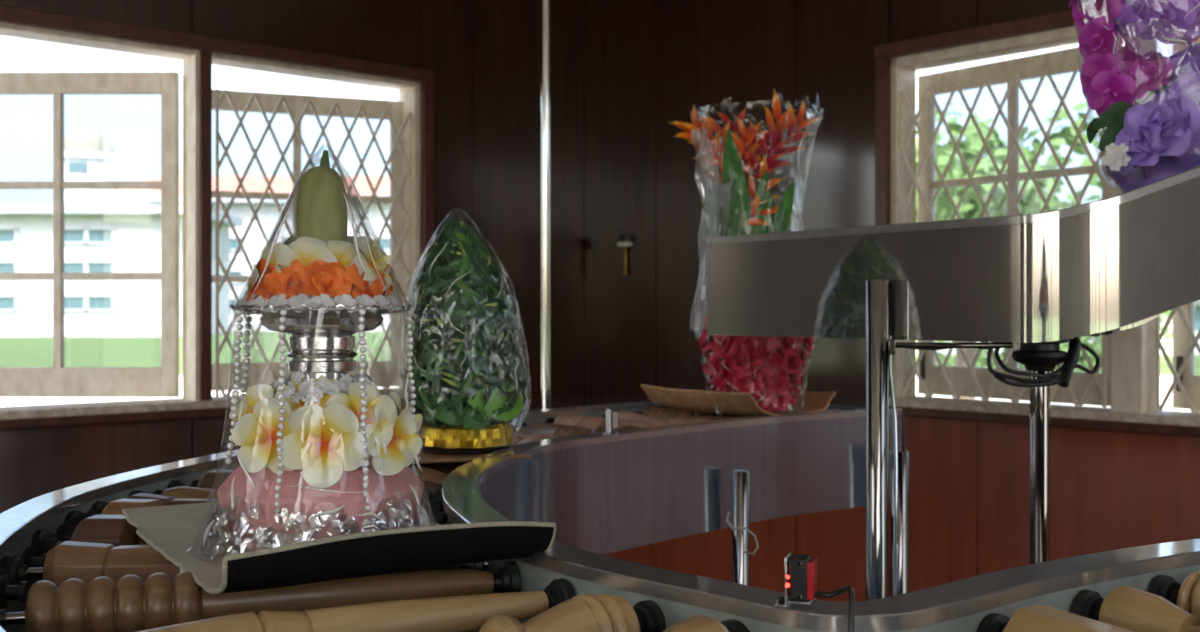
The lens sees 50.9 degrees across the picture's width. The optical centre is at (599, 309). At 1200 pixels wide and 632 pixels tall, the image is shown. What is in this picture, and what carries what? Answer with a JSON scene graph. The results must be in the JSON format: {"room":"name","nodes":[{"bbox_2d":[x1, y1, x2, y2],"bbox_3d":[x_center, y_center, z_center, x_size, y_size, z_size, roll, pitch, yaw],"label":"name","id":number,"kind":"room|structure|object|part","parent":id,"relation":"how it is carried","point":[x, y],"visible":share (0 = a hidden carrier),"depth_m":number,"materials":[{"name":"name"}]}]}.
{"room":"flower packing workshop","nodes":[
{"label":"flower packing workshop","id":0,"kind":"room"},
{"bbox_2d":[0,0,603,513],"bbox_3d":[-3.368,-0.255,2.757,9.240,3.150,0.128,0,0,-42],"label":"wall","id":1,"kind":"structure","parent":0,"point":[484,56],"depth_m":5.25,"materials":[{"name":"brown wood"}]},
{"bbox_2d":[0,4,434,428],"bbox_3d":[-1.618,-0.288,4.684,1.930,1.347,0.738,0,0,-42],"label":"window","id":2,"kind":"structure","parent":1,"relation":"in","point":[411,117],"depth_m":4.48,"materials":[{"name":"beige paint"}]},
{"bbox_3d":[-1.930,-0.268,4.492,0.855,1.155,0.036,0,0,1],"label":"sash","id":3,"kind":"part","parent":2,"relation":"part of","materials":[{"name":"beige paint"}]},
{"bbox_3d":[-1.446,0.336,4.494,1.840,0.035,0.200,0,0,-42],"label":"sill","id":4,"kind":"part","parent":2,"relation":"part of","materials":[{"name":"paint"}]},
{"bbox_3d":[-1.193,-0.268,4.960,0.855,1.155,0.036,0,0,-22],"label":"sash","id":5,"kind":"part","parent":2,"relation":"part of","materials":[{"name":"beige paint"}]},
{"bbox_2d":[215,89,412,396],"bbox_3d":[-1.064,-0.240,4.779,0.830,1.105,0.013,0,0,-42],"label":"grille","id":6,"kind":"object","parent":2,"relation":"attached to","point":[267,372],"depth_m":4.88,"materials":[{"name":"beige wood"}]},
{"bbox_2d":[604,0,1199,601],"bbox_3d":[2.409,-0.255,3.161,0.128,3.150,7.240,0,0,-42],"label":"wall","id":7,"kind":"structure","parent":0,"point":[969,480],"depth_m":4.83,"materials":[{"name":"brown wood"}]},
{"bbox_2d":[617,235,631,274],"bbox_3d":[0.110,-0.244,5.593,0.034,0.178,0.066,0,0,-42],"label":"wall latch","id":8,"kind":"structure","parent":7,"relation":"attached to","point":[624,240],"depth_m":5.59,"materials":[{"name":"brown wood"}]},
{"bbox_2d":[874,9,1199,436],"bbox_3d":[1.964,-0.288,3.676,0.242,1.347,2.650,0,0,-42],"label":"window","id":9,"kind":"structure","parent":7,"relation":"in","point":[1128,382],"depth_m":4.30,"materials":[{"name":"beige paint"}]},
{"bbox_2d":[899,64,1105,407],"bbox_3d":[1.347,-0.240,4.284,0.013,1.105,0.770,0,0,-42],"label":"grille","id":10,"kind":"object","parent":9,"relation":"attached to","point":[1083,388],"depth_m":4.34,"materials":[{"name":"beige wood"}]},
{"bbox_3d":[1.429,-0.278,4.356,0.036,1.175,0.795,0,0,-37],"label":"sash","id":11,"kind":"part","parent":9,"relation":"part of","materials":[{"name":"beige paint"}]},
{"bbox_3d":[1.959,0.336,3.671,0.200,0.035,2.560,0,0,-42],"label":"sill","id":12,"kind":"part","parent":9,"relation":"part of","materials":[{"name":"paint"}]},
{"bbox_2d":[1155,52,1199,413],"bbox_3d":[1.962,-0.240,3.600,0.013,1.105,0.750,0,0,-42],"label":"grille","id":13,"kind":"object","parent":9,"relation":"attached to","point":[1159,335],"depth_m":3.85,"materials":[{"name":"beige wood"}]},
{"bbox_3d":[2.049,-0.278,3.676,0.036,1.175,0.775,0,0,-36],"label":"sash","id":14,"kind":"part","parent":9,"relation":"part of","materials":[{"name":"beige paint"}]},
{"bbox_3d":[-0.983,1.370,0.108,11.796,0.100,11.648,0,0,0],"label":"floor","id":15,"kind":"structure","parent":0,"visible":0},
{"bbox_2d":[541,0,550,408],"bbox_3d":[-0.166,-0.255,3.860,0.029,3.150,0.029,0,0,0],"label":"pole","id":16,"kind":"object","parent":15,"relation":"on","point":[545,4],"visible":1,"depth_m":3.85,"materials":[{"name":"silver metal"}]},
{"bbox_2d":[0,401,1199,631],"bbox_3d":[0.082,0.795,2.162,1.927,1.050,3.315,0,0,-10],"label":"conveyor","id":17,"kind":"object","parent":15,"relation":"on","point":[71,560],"visible":0.76,"depth_m":1.45,"materials":[{"name":"metal"}]},
{"bbox_3d":[0.011,0.278,2.108,1.821,0.015,3.230,0,0,-16],"label":"rail","id":18,"kind":"part","parent":17,"relation":"part of","materials":[{"name":"metal"}]},
{"bbox_2d":[122,501,556,593],"bbox_3d":[-0.335,0.255,1.517,0.371,0.057,0.499,0,0,-31],"label":"tray","id":19,"kind":"object","parent":17,"relation":"on","point":[176,532],"visible":0.76,"depth_m":1.33,"materials":[{"name":"black plastic"}]},
{"bbox_2d":[199,145,435,558],"bbox_3d":[-0.330,0.041,1.474,0.290,0.470,0.294,0,0,-44],"label":"offering","id":20,"kind":"object","parent":19,"relation":"on","point":[322,454],"visible":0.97,"depth_m":1.41,"materials":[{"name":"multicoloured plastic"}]},
{"bbox_3d":[0.033,0.363,2.115,1.774,0.154,3.140,0,0,-16],"label":"panel","id":21,"kind":"part","parent":17,"relation":"part of","materials":[{"name":"silver metal"}]},
{"bbox_2d":[411,439,530,463],"bbox_3d":[-0.338,0.276,2.458,0.315,0.017,0.368,0,0,-22],"label":"tray","id":22,"kind":"object","parent":17,"relation":"on","point":[426,457],"visible":0.22,"depth_m":2.33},
{"bbox_2d":[405,218,527,453],"bbox_3d":[-0.264,0.037,2.481,0.258,0.476,0.254,0,0,-6],"label":"plant","id":23,"kind":"object","parent":22,"relation":"on","point":[464,385],"visible":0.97,"depth_m":2.41,"materials":[{"name":"green plant"}]},
{"bbox_3d":[-0.262,0.271,2.480,0.180,0.009,0.180,0,0,-6],"label":"plate","id":24,"kind":"part","parent":23,"relation":"part of","materials":[{"name":"grey metal"}]},
{"bbox_2d":[603,409,618,434],"bbox_3d":[0.025,0.243,2.744,0.030,0.054,0.030,0,0,-25],"label":"reflector","id":25,"kind":"object","parent":17,"relation":"on","point":[611,417],"visible":1,"depth_m":2.74,"materials":[{"name":"metal"}]},
{"bbox_2d":[641,384,835,415],"bbox_3d":[0.373,0.244,3.441,0.330,0.076,0.445,0,0,-38],"label":"tray","id":26,"kind":"object","parent":17,"relation":"on","point":[734,403],"visible":0.78,"depth_m":3.37,"materials":[{"name":"brown wood"}]},
{"bbox_2d":[669,89,822,411],"bbox_3d":[0.390,-0.149,3.377,0.409,0.898,0.355,0,0,7],"label":"bouquet","id":27,"kind":"object","parent":26,"relation":"on","point":[768,368],"visible":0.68,"depth_m":3.29,"materials":[{"name":"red plant"}]},
{"bbox_3d":[0.337,0.852,3.010,0.084,0.936,0.084,0,0,0],"label":"leg","id":28,"kind":"part","parent":17,"relation":"part of","materials":[{"name":"silver metal"}]},
{"bbox_2d":[775,552,854,631],"bbox_3d":[0.198,0.271,1.131,0.042,0.095,0.098,0,0,-42],"label":"sensor","id":29,"kind":"object","parent":17,"relation":"attached to","point":[800,571],"visible":1,"depth_m":1.14,"materials":[{"name":"black plastic"}]},
{"bbox_3d":[0.364,0.278,2.274,1.321,0.015,2.243,0,0,-10],"label":"rail","id":30,"kind":"part","parent":17,"relation":"part of","materials":[{"name":"metal"}]},
{"bbox_3d":[0.361,0.363,2.272,1.312,0.154,2.224,0,0,-11],"label":"panel","id":31,"kind":"part","parent":17,"relation":"part of","materials":[{"name":"silver metal"}]},
{"bbox_3d":[0.629,0.398,3.676,0.003,0.252,0.607,0,0,-42],"label":"plate","id":32,"kind":"part","parent":17,"relation":"part of","materials":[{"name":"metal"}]},
{"bbox_3d":[0.794,0.846,3.335,0.096,0.948,0.096,0,0,0],"label":"leg","id":33,"kind":"part","parent":17,"relation":"part of","materials":[{"name":"silver metal"}]},
{"bbox_2d":[707,165,1199,600],"bbox_3d":[0.945,0.422,2.441,1.552,1.795,0.876,0,0,23],"label":"metal railing","id":34,"kind":"object","parent":15,"relation":"on","point":[1039,282],"visible":1,"depth_m":2.27,"materials":[{"name":"metal"}]},
{"bbox_3d":[0.510,0.632,2.318,0.084,1.376,0.084,0,0,0],"label":"leg","id":35,"kind":"part","parent":34,"relation":"part of","materials":[{"name":"silver metal"}]},
{"bbox_3d":[0.858,-0.309,2.253,1.554,0.332,0.460,0,0,25],"label":"rail","id":36,"kind":"part","parent":34,"relation":"part of","materials":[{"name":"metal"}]},
{"bbox_3d":[0.838,0.707,2.400,0.084,1.224,0.084,0,0,0],"label":"leg","id":37,"kind":"part","parent":34,"relation":"part of","materials":[{"name":"silver metal"}]},
{"bbox_2d":[1068,0,1199,192],"bbox_3d":[1.042,-0.547,2.244,0.397,0.682,0.355,0,0,-2],"label":"bouquet","id":38,"kind":"object","parent":34,"relation":"on","point":[1148,104],"visible":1,"depth_m":2.15,"materials":[{"name":"purple plant"}]},
{"label":"outside","id":39,"kind":"structure","parent":0,"visible":0},
{"bbox_2d":[0,376,1195,411],"bbox_3d":[0.000,2.140,2.500,76.000,0.060,76.000,0,0,0],"label":"paving","id":40,"kind":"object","parent":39,"point":[1165,381],"depth_m":29.70,"materials":[{"name":"white concrete"}]},
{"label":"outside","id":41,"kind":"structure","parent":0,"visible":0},
{"bbox_2d":[0,331,1199,375],"bbox_3d":[0.000,2.370,80.000,600.000,0.500,600.000,0,0,0],"label":"ground","id":42,"kind":"structure","parent":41,"point":[14,351],"depth_m":64.36,"materials":[{"name":"green plant"}]},
{"bbox_2d":[0,204,242,336],"bbox_3d":[-47.750,-3.080,106.700,30.500,10.400,16.000,0,0,0],"label":"building","id":43,"kind":"structure","parent":42,"relation":"on","point":[98,238],"depth_m":100.00,"materials":[{"name":"white paint"}]},
{"bbox_3d":[-47.302,-0.556,100.000,1.900,1.000,0.120,0,0,0],"label":"pane","id":44,"kind":"part","parent":43,"relation":"part of","materials":[{"name":"teal glass"}]},
{"bbox_3d":[-47.302,-3.254,100.000,1.900,1.000,0.120,0,0,0],"label":"pane","id":45,"kind":"part","parent":43,"relation":"part of","materials":[{"name":"teal glass"}]},
{"bbox_3d":[-47.302,-5.873,100.000,1.900,1.000,0.120,0,0,0],"label":"pane","id":46,"kind":"part","parent":43,"relation":"part of","materials":[{"name":"teal glass"}]},
{"bbox_3d":[-41.825,-0.556,100.000,1.900,1.000,0.120,0,0,0],"label":"pane","id":47,"kind":"part","parent":43,"relation":"part of","materials":[{"name":"teal glass"}]},
{"bbox_3d":[-41.825,-3.254,100.000,1.900,1.000,0.120,0,0,0],"label":"pane","id":48,"kind":"part","parent":43,"relation":"part of","materials":[{"name":"teal glass"}]},
{"bbox_3d":[-41.825,-5.873,100.000,1.900,1.000,0.120,0,0,0],"label":"pane","id":49,"kind":"part","parent":43,"relation":"part of","materials":[{"name":"teal glass"}]},
{"bbox_2d":[64,129,116,203],"bbox_3d":[-42.700,-11.655,105.000,4.600,6.750,4.600,0,0,0],"label":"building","id":50,"kind":"structure","parent":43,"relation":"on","point":[89,155],"depth_m":103.28,"materials":[{"name":"white paint"}]},
{"bbox_3d":[-39.603,-0.556,100.000,1.900,1.000,0.120,0,0,0],"label":"pane","id":51,"kind":"part","parent":43,"relation":"part of","materials":[{"name":"teal glass"}]},
{"bbox_3d":[-39.603,-3.254,100.000,1.900,1.000,0.120,0,0,0],"label":"pane","id":52,"kind":"part","parent":43,"relation":"part of","materials":[{"name":"teal glass"}]},
{"bbox_3d":[-39.603,-5.873,100.000,1.900,1.000,0.120,0,0,0],"label":"pane","id":53,"kind":"part","parent":43,"relation":"part of","materials":[{"name":"teal glass"}]},
{"bbox_2d":[113,176,389,330],"bbox_3d":[-33.000,-6.030,132.950,40.400,16.300,16.500,0,0,0],"label":"building","id":54,"kind":"structure","parent":42,"relation":"on","point":[268,214],"depth_m":126.01,"materials":[{"name":"white concrete"}]},
{"bbox_3d":[-36.400,-0.500,126.000,1.300,1.100,0.120,0,0,0],"label":"pane","id":55,"kind":"part","parent":54,"relation":"part of","materials":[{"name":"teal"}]},
{"bbox_3d":[-36.400,-3.300,126.000,1.300,1.100,0.120,0,0,0],"label":"pane","id":56,"kind":"part","parent":54,"relation":"part of","materials":[{"name":"teal glass"}]},
{"bbox_3d":[-36.400,-6.600,126.000,1.300,1.100,0.120,0,0,0],"label":"pane","id":57,"kind":"part","parent":54,"relation":"part of","materials":[{"name":"teal glass"}]},
{"bbox_3d":[-21.500,-6.600,126.000,1.300,1.100,0.120,0,0,0],"label":"pane","id":58,"kind":"part","parent":54,"relation":"part of","materials":[{"name":"teal glass"}]},
{"bbox_2d":[916,102,1101,398],"bbox_3d":[7.430,-0.856,25.162,5.944,6.368,5.490,0,0,-40],"label":"tree","id":59,"kind":"object","parent":42,"relation":"on","point":[1031,202],"visible":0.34,"depth_m":23.84,"materials":[{"name":"green plant"}]},
{"bbox_3d":[7.430,-1.763,25.162,5.944,4.552,5.490,0,0,-40],"label":"crown","id":60,"kind":"part","parent":59,"relation":"part of","materials":[{"name":"green plant"}]},
{"bbox_2d":[916,314,1172,371],"bbox_3d":[11.865,0.649,33.656,6.934,4.094,4.493,0,0,0],"label":"tree","id":61,"kind":"object","parent":42,"relation":"on","point":[1082,361],"visible":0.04,"depth_m":33.32,"materials":[{"name":"green plant"}]},
{"bbox_2d":[916,300,1199,354],"bbox_3d":[26.000,-0.580,66.950,30.400,5.400,16.500,0,0,0],"label":"building","id":62,"kind":"structure","parent":42,"relation":"on","point":[1169,351],"depth_m":60.01,"materials":[{"name":"white concrete"}]},
{"bbox_3d":[28.000,0.420,60.000,1.600,1.200,0.120,0,0,0],"label":"pane","id":63,"kind":"part","parent":62,"relation":"part of","materials":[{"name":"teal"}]},
{"bbox_2d":[1067,301,1199,347],"bbox_3d":[19.212,-0.400,45.941,5.232,5.463,5.842,0,0,0],"label":"tree","id":64,"kind":"object","parent":42,"relation":"on","point":[1197,306],"visible":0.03,"depth_m":45.82,"materials":[{"name":"green plant"}]}
]}

